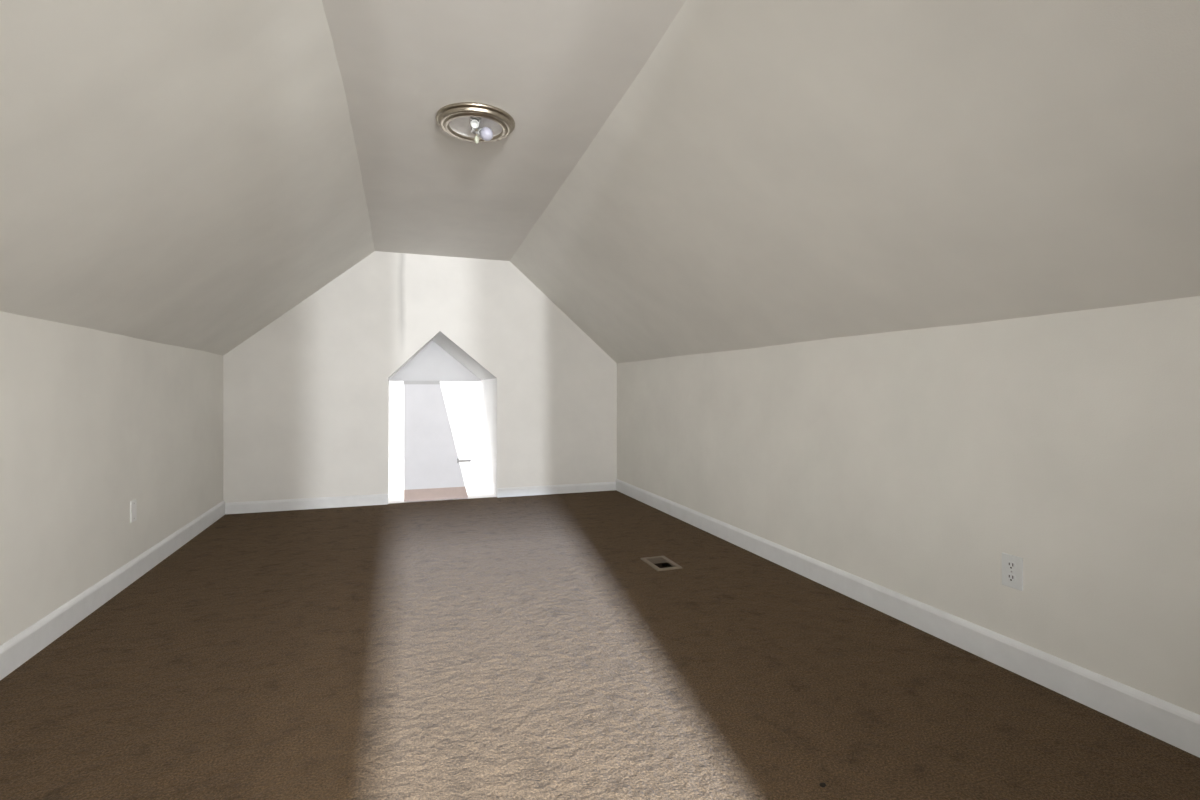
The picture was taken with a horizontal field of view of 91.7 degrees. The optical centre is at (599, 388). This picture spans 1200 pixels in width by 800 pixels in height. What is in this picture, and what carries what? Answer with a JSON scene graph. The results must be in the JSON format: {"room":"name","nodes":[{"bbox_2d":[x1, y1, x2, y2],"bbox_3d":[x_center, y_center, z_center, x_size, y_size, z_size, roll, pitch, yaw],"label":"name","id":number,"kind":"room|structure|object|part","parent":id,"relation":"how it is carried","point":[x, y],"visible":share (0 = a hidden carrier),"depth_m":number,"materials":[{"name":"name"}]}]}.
{"room":"attic room","nodes":[
{"label":"attic room","id":0,"kind":"room"},
{"bbox_2d":[0,311,222,644],"bbox_3d":[-2.121,0.392,1.821,0.001,1.375,6.784,0,0,-19],"label":"wall","id":1,"kind":"structure","parent":0,"point":[93,423],"depth_m":2.81,"materials":[{"name":"beige paint"}]},
{"bbox_2d":[0,501,225,679],"bbox_3d":[-2.113,1.021,1.823,0.017,0.118,6.784,0,0,-19],"label":"baseboard","id":2,"kind":"structure","parent":1,"relation":"attached to","point":[16,651],"depth_m":2.79,"materials":[{"name":"white wood"}]},
{"bbox_2d":[130,499,136,522],"bbox_3d":[-2.631,0.688,3.282,0.010,0.120,0.072,0,0,-19],"label":"wall plate","id":3,"kind":"object","parent":1,"relation":"attached to","point":[133,504],"visible":1,"depth_m":3.28,"materials":[{"name":"plastic"}]},
{"bbox_2d":[0,0,374,355],"bbox_3d":[-1.547,-0.786,2.023,1.219,0.998,6.784,0,0,-19],"label":"ceiling","id":4,"kind":"structure","parent":0,"point":[182,173],"depth_m":2.12,"materials":[{"name":"beige paint"}]},
{"bbox_2d":[223,251,616,502],"bbox_3d":[-1.534,-0.103,5.624,3.636,2.365,0.001,0,0,-19],"label":"wall","id":5,"kind":"structure","parent":0,"point":[305,396],"depth_m":5.45,"materials":[{"name":"beige paint"}]},
{"bbox_2d":[225,494,387,513],"bbox_3d":[-2.610,1.031,5.236,1.320,0.098,0.017,0,0,-19],"label":"baseboard","id":6,"kind":"structure","parent":5,"relation":"attached to","point":[374,499],"depth_m":5.22,"materials":[{"name":"white wood"}]},
{"bbox_2d":[404,381,470,501],"bbox_3d":[-1.577,0.498,5.655,0.627,1.156,0.084,0,0,-19],"label":"door","id":7,"kind":"structure","parent":5,"relation":"in","point":[432,469],"depth_m":5.64,"materials":[{"name":"grey paint"}]},
{"bbox_3d":[-1.716,-0.062,5.617,0.340,0.035,0.009,0,0,-19],"label":"rail","id":8,"kind":"part","parent":7,"relation":"part of","materials":[{"name":"white wood"}]},
{"bbox_3d":[-1.337,0.705,5.725,0.127,0.050,0.056,0,0,-19],"label":"handle","id":9,"kind":"part","parent":7,"relation":"part of","materials":[{"name":"grey paint"}]},
{"bbox_2d":[497,482,615,497],"bbox_3d":[-0.426,1.035,6.005,1.265,0.090,0.017,0,0,-19],"label":"baseboard","id":10,"kind":"structure","parent":5,"relation":"attached to","point":[602,486],"depth_m":5.99,"materials":[{"name":"white wood"}]},
{"bbox_2d":[389,381,480,458],"bbox_3d":[-2.329,-0.170,7.967,3.900,2.500,2.623,0,0,-19],"label":"wall","id":11,"kind":"structure","parent":0,"point":[462,400],"depth_m":9.37,"materials":[{"name":"white paint"}]},
{"bbox_2d":[389,341,480,381],"bbox_3d":[-1.894,-0.170,6.730,3.900,2.500,0.001,0,0,-19],"label":"wall header","id":12,"kind":"structure","parent":0,"point":[433,363],"depth_m":6.72,"materials":[{"name":"paint"}]},
{"bbox_2d":[389,455,480,484],"bbox_3d":[-2.329,1.080,7.967,3.900,0.001,2.623,0,0,-19],"label":"floor","id":13,"kind":"structure","parent":0,"point":[471,471],"depth_m":7.81,"materials":[{"name":"white paint"}]},
{"bbox_2d":[388,331,495,379],"bbox_3d":[-1.701,-0.334,6.182,1.019,0.453,1.163,0,0,-19],"label":"ceiling","id":14,"kind":"structure","parent":0,"point":[443,341],"depth_m":6.16,"materials":[{"name":"grey paint"}]},
{"bbox_2d":[388,480,495,503],"bbox_3d":[-1.704,1.080,6.192,1.019,0.001,1.141,0,0,-19],"label":"floor","id":15,"kind":"structure","parent":0,"point":[475,488],"depth_m":6.07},
{"bbox_2d":[388,378,496,498],"bbox_3d":[-1.701,0.486,6.182,1.019,1.187,1.163,0,0,-19],"label":"wall","id":16,"kind":"structure","parent":0,"point":[488,386],"depth_m":6.26,"materials":[{"name":"white paint"}]},
{"bbox_2d":[322,0,685,260],"bbox_3d":[-0.414,-1.279,2.422,1.345,0.012,6.784,0,0,-19],"label":"ceiling","id":17,"kind":"structure","parent":0,"point":[560,69],"depth_m":2.53,"materials":[{"name":"paint"}]},
{"bbox_2d":[436,102,514,143],"bbox_3d":[-0.589,-1.223,2.761,0.368,0.098,0.368,0,0,-19],"label":"ceiling light","id":18,"kind":"object","parent":17,"relation":"attached to","point":[467,121],"visible":1,"depth_m":2.71,"materials":[{"name":"silver metal"}]},
{"bbox_3d":[-0.540,-1.210,2.762,0.061,0.072,0.087,0,0,-19],"label":"light bulb","id":19,"kind":"part","parent":18,"relation":"part of","materials":[{"name":"white glass"}]},
{"bbox_2d":[0,490,1199,799],"bbox_3d":[-0.407,1.080,2.426,3.636,0.001,6.826,0,0,-19],"label":"floor","id":20,"kind":"structure","parent":0,"point":[518,647],"depth_m":2.10,"materials":[{"name":"brown carpet"}]},
{"bbox_2d":[640,556,681,570],"bbox_3d":[0.377,1.135,3.596,0.164,0.131,0.262,0,0,-19],"label":"floor vent","id":21,"kind":"object","parent":20,"relation":"in","point":[659,563],"visible":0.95,"depth_m":3.62,"materials":[{"name":"beige metal"}]},
{"bbox_2d":[510,0,1199,362],"bbox_3d":[0.630,-0.777,2.790,1.437,1.015,6.784,0,0,-19],"label":"ceiling","id":22,"kind":"structure","parent":0,"point":[773,172],"depth_m":1.99,"materials":[{"name":"beige paint"}]},
{"bbox_2d":[617,296,1199,714],"bbox_3d":[1.308,0.401,3.029,0.001,1.357,6.784,0,0,-19],"label":"wall","id":23,"kind":"structure","parent":0,"point":[907,463],"depth_m":2.34,"materials":[{"name":"beige paint"}]},
{"bbox_2d":[615,479,1199,757],"bbox_3d":[1.300,1.021,3.026,0.017,0.118,6.784,0,0,-19],"label":"baseboard","id":24,"kind":"structure","parent":23,"relation":"attached to","point":[1179,727],"depth_m":2.32,"materials":[{"name":"white wood"}]},
{"bbox_2d":[1002,553,1022,590],"bbox_3d":[1.582,0.701,2.236,0.010,0.126,0.080,0,0,-19],"label":"electrical outlet","id":25,"kind":"object","parent":23,"relation":"attached to","point":[1012,566],"visible":1,"depth_m":2.23,"materials":[{"name":"white plastic"}]},
{"bbox_2d":[1006,573,1015,581],"bbox_3d":[1.579,0.725,2.235,0.003,0.027,0.036,0,0,-19],"label":"receptacle","id":26,"kind":"object","parent":25,"relation":"attached to","point":[1010,577],"depth_m":2.24,"materials":[{"name":"white plastic"}]},
{"bbox_2d":[1006,561,1015,569],"bbox_3d":[1.579,0.677,2.235,0.003,0.027,0.036,0,0,-19],"label":"receptacle","id":27,"kind":"object","parent":25,"relation":"attached to","point":[1010,565],"depth_m":2.24,"materials":[{"name":"white plastic"}]}
]}

